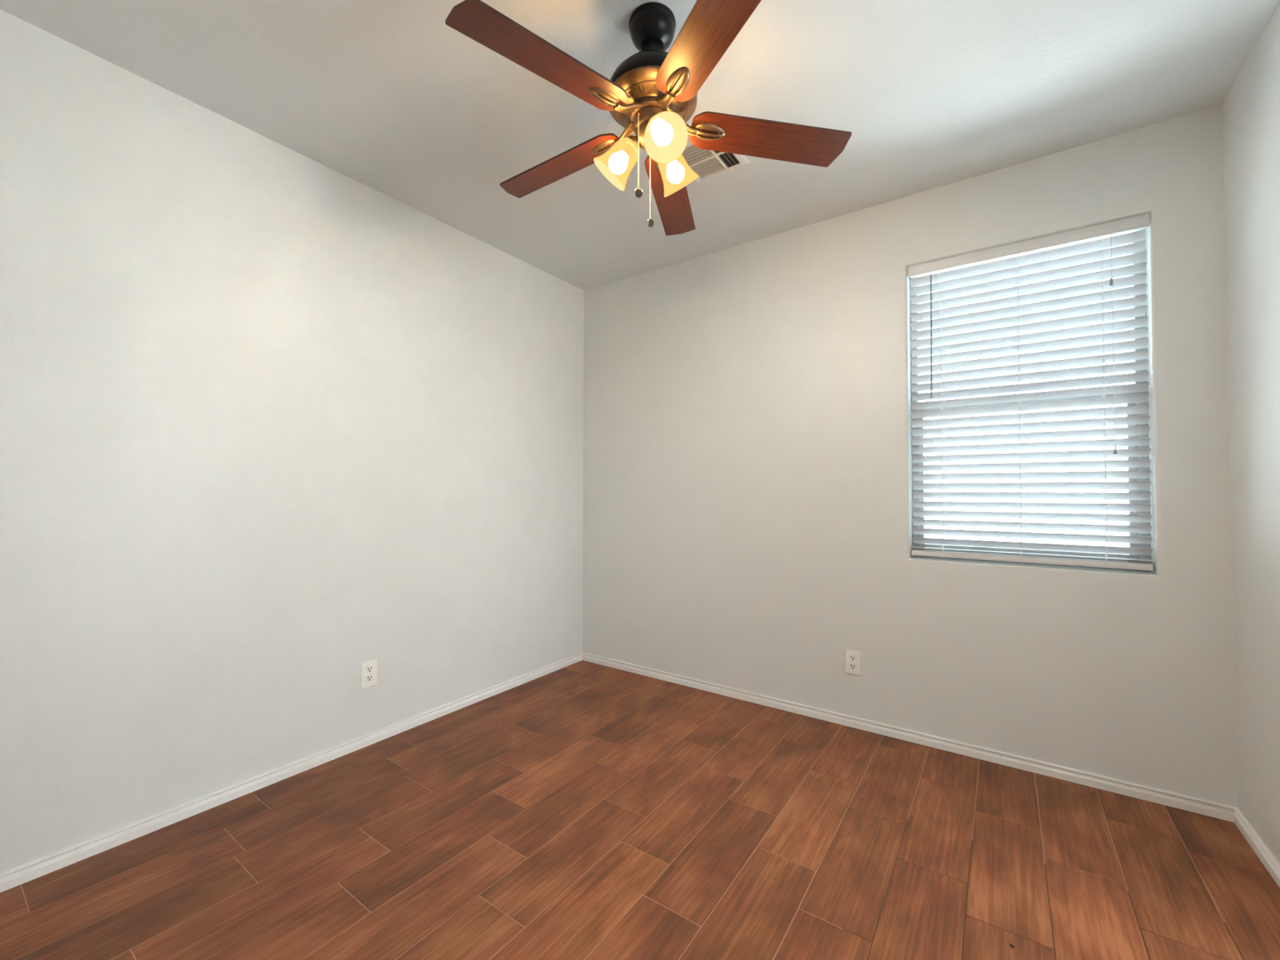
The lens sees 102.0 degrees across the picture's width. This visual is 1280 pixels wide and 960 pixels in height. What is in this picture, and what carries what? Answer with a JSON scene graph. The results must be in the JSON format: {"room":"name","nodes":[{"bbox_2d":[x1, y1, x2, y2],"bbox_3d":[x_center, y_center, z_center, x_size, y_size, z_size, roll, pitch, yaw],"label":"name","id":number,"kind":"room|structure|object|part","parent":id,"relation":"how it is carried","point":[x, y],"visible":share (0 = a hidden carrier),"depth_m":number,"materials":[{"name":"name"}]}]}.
{"room":"empty bedroom","nodes":[
{"label":"empty bedroom","id":0,"kind":"room"},
{"bbox_2d":[0,8,583,873],"bbox_3d":[-1.296,-0.071,2.253,0.160,2.440,2.980,-1,-2,35],"label":"wall","id":1,"kind":"structure","parent":0,"point":[274,425],"depth_m":1.86,"materials":[{"name":"paint"}]},
{"bbox_2d":[0,652,582,893],"bbox_3d":[-1.228,1.124,2.178,0.012,0.047,2.980,-1,-2,35],"label":"baseboard","id":2,"kind":"structure","parent":1,"relation":"attached to","point":[17,876],"depth_m":1.85,"materials":[{"name":"paint"}]},
{"bbox_2d":[360,658,377,688],"bbox_3d":[-1.178,0.843,2.258,0.008,0.114,0.071,-1,-2,35],"label":"electrical outlet","id":3,"kind":"object","parent":1,"relation":"attached to","point":[368,668],"visible":1,"depth_m":2.25,"materials":[{"name":"white plastic"}]},
{"bbox_2d":[365,674,373,681],"bbox_3d":[-1.176,0.862,2.256,0.002,0.025,0.033,-1,-2,35],"label":"receptacle","id":4,"kind":"object","parent":3,"relation":"attached to","point":[369,677],"depth_m":2.25,"materials":[{"name":"grey plastic"}]},
{"bbox_2d":[365,665,373,672],"bbox_3d":[-1.176,0.823,2.257,0.002,0.025,0.033,-1,-2,35],"label":"receptacle","id":5,"kind":"object","parent":3,"relation":"attached to","point":[369,668],"depth_m":2.26,"materials":[{"name":"grey plastic"}]},
{"bbox_2d":[0,660,1279,959],"bbox_3d":[-0.043,1.182,1.347,3.225,0.100,3.300,-1,-2,35],"label":"floor","id":6,"kind":"structure","parent":0,"point":[583,810],"depth_m":1.56,"materials":[{"name":"brown wood"}]},
{"bbox_2d":[0,0,1279,290],"bbox_3d":[-0.037,-1.368,1.403,3.225,0.120,3.300,-1,-2,35],"label":"ceiling","id":7,"kind":"structure","parent":0,"point":[388,96],"depth_m":1.72,"materials":[{"name":"paint"}]},
{"bbox_2d":[444,0,851,235],"bbox_3d":[0.001,-1.024,1.506,1.088,0.562,1.127,-1,-2,35],"label":"ceiling fan","id":8,"kind":"object","parent":7,"relation":"hanging from","point":[651,94],"visible":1,"depth_m":1.42,"materials":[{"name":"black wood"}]},
{"bbox_3d":[-0.227,-1.018,1.262,0.453,0.006,0.115,0,7,-39],"label":"blade","id":9,"kind":"part","parent":8,"relation":"part of","materials":[{"name":"brown wood"}]},
{"bbox_3d":[-0.256,-0.994,1.649,0.453,0.006,0.115,-5,7,30],"label":"blade","id":10,"kind":"part","parent":8,"relation":"part of","materials":[{"name":"brown wood"}]},
{"bbox_3d":[-0.073,-0.914,1.497,0.131,0.133,0.115,-1,-2,35],"label":"lamp shade","id":11,"kind":"part","parent":8,"relation":"part of","materials":[{"name":"beige glass"}]},
{"bbox_3d":[-0.011,-0.968,1.484,0.066,0.045,0.046,-1,-2,35],"label":"lamp arm","id":12,"kind":"part","parent":8,"relation":"part of","materials":[{"name":"brown metal"}]},
{"bbox_3d":[-0.002,-0.913,1.441,0.009,0.217,0.008,1,-2,-43],"label":"pull chain","id":13,"kind":"part","parent":8,"relation":"part of","materials":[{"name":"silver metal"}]},
{"bbox_3d":[0.030,-0.892,1.524,0.008,0.255,0.009,0,-1,-5],"label":"pull chain","id":14,"kind":"part","parent":8,"relation":"part of","materials":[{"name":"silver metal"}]},
{"bbox_3d":[0.035,-1.062,1.478,0.255,0.033,0.255,-1,-2,35],"label":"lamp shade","id":15,"kind":"part","parent":8,"relation":"part of","materials":[{"name":"brown metal"}]},
{"bbox_3d":[0.042,-0.969,1.431,0.046,0.045,0.066,1,-2,-36],"label":"lamp arm","id":16,"kind":"part","parent":8,"relation":"part of","materials":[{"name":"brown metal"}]},
{"bbox_3d":[0.055,-0.931,1.385,0.054,0.078,0.074,1,-2,-36],"label":"bulb","id":17,"kind":"part","parent":8,"relation":"part of","materials":[{"name":"white glass"}]},
{"bbox_3d":[0.062,-0.917,1.366,0.127,0.133,0.123,-1,-2,35],"label":"lamp shade","id":18,"kind":"part","parent":8,"relation":"part of","materials":[{"name":"beige glass"}]},
{"bbox_3d":[0.110,-0.985,1.806,0.115,0.006,0.453,-14,-8,11],"label":"blade","id":19,"kind":"part","parent":8,"relation":"part of","materials":[{"name":"brown wood"}]},
{"bbox_3d":[0.112,-0.913,1.548,0.117,0.133,0.132,-1,-2,35],"label":"lamp shade","id":20,"kind":"part","parent":8,"relation":"part of","materials":[{"name":"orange glass"}]},
{"bbox_3d":[0.165,-1.024,1.165,0.115,0.006,0.453,15,-7,-22],"label":"blade","id":21,"kind":"part","parent":8,"relation":"part of","materials":[{"name":"brown wood"}]},
{"bbox_3d":[0.371,-0.987,1.505,0.453,0.006,0.115,5,-17,-5],"label":"blade","id":22,"kind":"part","parent":8,"relation":"part of","materials":[{"name":"brown wood"}]},
{"bbox_2d":[681,135,750,186],"bbox_3d":[0.252,-1.282,2.073,0.280,0.020,0.283,-1,-2,35],"label":"ceiling vent","id":23,"kind":"object","parent":7,"relation":"in","point":[708,164],"visible":0.48,"depth_m":2.10,"materials":[{"name":"white metal"}]},
{"bbox_2d":[582,105,1237,807],"bbox_3d":[0.860,-0.058,2.661,3.225,2.440,0.160,-1,-2,35],"label":"wall","id":24,"kind":"structure","parent":0,"point":[747,450],"depth_m":2.38,"materials":[{"name":"paint"}]},
{"bbox_2d":[844,648,861,675],"bbox_3d":[1.001,0.857,2.438,0.071,0.114,0.008,-1,-2,35],"label":"electrical outlet","id":25,"kind":"object","parent":24,"relation":"attached to","point":[852,657],"visible":1,"depth_m":2.44,"materials":[{"name":"white plastic"}]},
{"bbox_2d":[848,663,856,669],"bbox_3d":[1.000,0.876,2.436,0.033,0.025,0.002,-1,-2,35],"label":"receptacle","id":26,"kind":"object","parent":25,"relation":"attached to","point":[851,666],"depth_m":2.44,"materials":[{"name":"grey plastic"}]},
{"bbox_2d":[848,655,856,661],"bbox_3d":[1.000,0.837,2.437,0.033,0.025,0.002,-1,-2,35],"label":"receptacle","id":27,"kind":"object","parent":25,"relation":"attached to","point":[851,658],"depth_m":2.44,"materials":[{"name":"grey plastic"}]},
{"bbox_2d":[582,652,1236,822],"bbox_3d":[0.808,1.137,2.564,2.905,0.047,0.012,-1,-2,35],"label":"baseboard","id":28,"kind":"structure","parent":24,"relation":"attached to","point":[1222,811],"depth_m":2.18,"materials":[{"name":"paint"}]},
{"bbox_2d":[910,229,1151,572],"bbox_3d":[1.591,-0.312,2.189,0.794,1.318,0.084,-1,-2,35],"label":"window","id":29,"kind":"structure","parent":24,"relation":"in","point":[1131,523],"depth_m":2.08,"materials":[{"name":"grey plastic"}]},
{"bbox_3d":[1.583,-0.011,2.176,0.732,0.656,0.020,-1,-2,35],"label":"sash","id":30,"kind":"part","parent":29,"relation":"part of","materials":[{"name":"grey plastic"}]},
{"bbox_2d":[907,213,1153,570],"bbox_3d":[1.544,-0.318,2.121,0.787,1.304,0.062,-1,-2,35],"label":"window blind","id":31,"kind":"object","parent":29,"relation":"attached to","point":[1138,223],"visible":1,"depth_m":2.09,"materials":[{"name":"white plastic"}]},
{"bbox_3d":[1.326,-0.309,2.279,0.002,1.243,0.037,-1,-2,35],"label":"ladder cord","id":32,"kind":"part","parent":31,"relation":"part of","materials":[{"name":"white fabric"}]},
{"bbox_3d":[1.552,-0.312,2.122,0.002,1.243,0.037,-1,-2,35],"label":"ladder cord","id":33,"kind":"part","parent":31,"relation":"part of","materials":[{"name":"white fabric"}]},
{"bbox_3d":[1.550,-0.950,2.139,0.780,0.040,0.050,-1,-2,35],"label":"head rail","id":34,"kind":"part","parent":31,"relation":"part of","materials":[{"name":"white plastic"}]},
{"bbox_3d":[1.545,0.321,2.112,0.780,0.024,0.040,-1,-2,35],"label":"rail","id":35,"kind":"part","parent":31,"relation":"part of","materials":[{"name":"white plastic"}]},
{"bbox_3d":[1.764,-0.314,1.973,0.002,1.243,0.037,-1,-2,35],"label":"ladder cord","id":36,"kind":"part","parent":31,"relation":"part of","materials":[{"name":"white fabric"}]},
{"bbox_3d":[1.769,-0.844,1.949,0.002,0.175,0.002,-1,-2,35],"label":"lift cord","id":37,"kind":"part","parent":31,"relation":"part of","materials":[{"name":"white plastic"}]},
{"bbox_3d":[1.771,-0.529,1.941,0.002,0.805,0.002,-1,-2,35],"label":"lift cord","id":38,"kind":"part","parent":31,"relation":"part of","materials":[{"name":"white fabric"}]},
{"bbox_2d":[1221,1,1279,864],"bbox_3d":[1.215,-0.105,0.497,0.160,2.440,2.980,-1,-2,35],"label":"wall","id":39,"kind":"structure","parent":0,"point":[1251,108],"depth_m":1.58,"materials":[{"name":"paint"}]},
{"bbox_2d":[1233,807,1279,887],"bbox_3d":[1.790,1.114,1.445,0.012,0.047,0.720,-1,-2,35],"label":"baseboard","id":40,"kind":"structure","parent":39,"relation":"attached to","point":[1266,857],"depth_m":1.57,"materials":[{"name":"paint"}]},
{"bbox_3d":[3.476,1.458,6.288,21.000,0.180,8.840,-1,-2,35],"label":"ground","id":41,"kind":"structure","parent":0,"visible":0},
{"bbox_2d":[923,403,1128,546],"bbox_3d":[2.859,0.288,5.429,17.000,2.120,0.240,-1,-2,35],"label":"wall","id":42,"kind":"structure","parent":41,"relation":"on","point":[1108,501],"depth_m":4.79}
]}

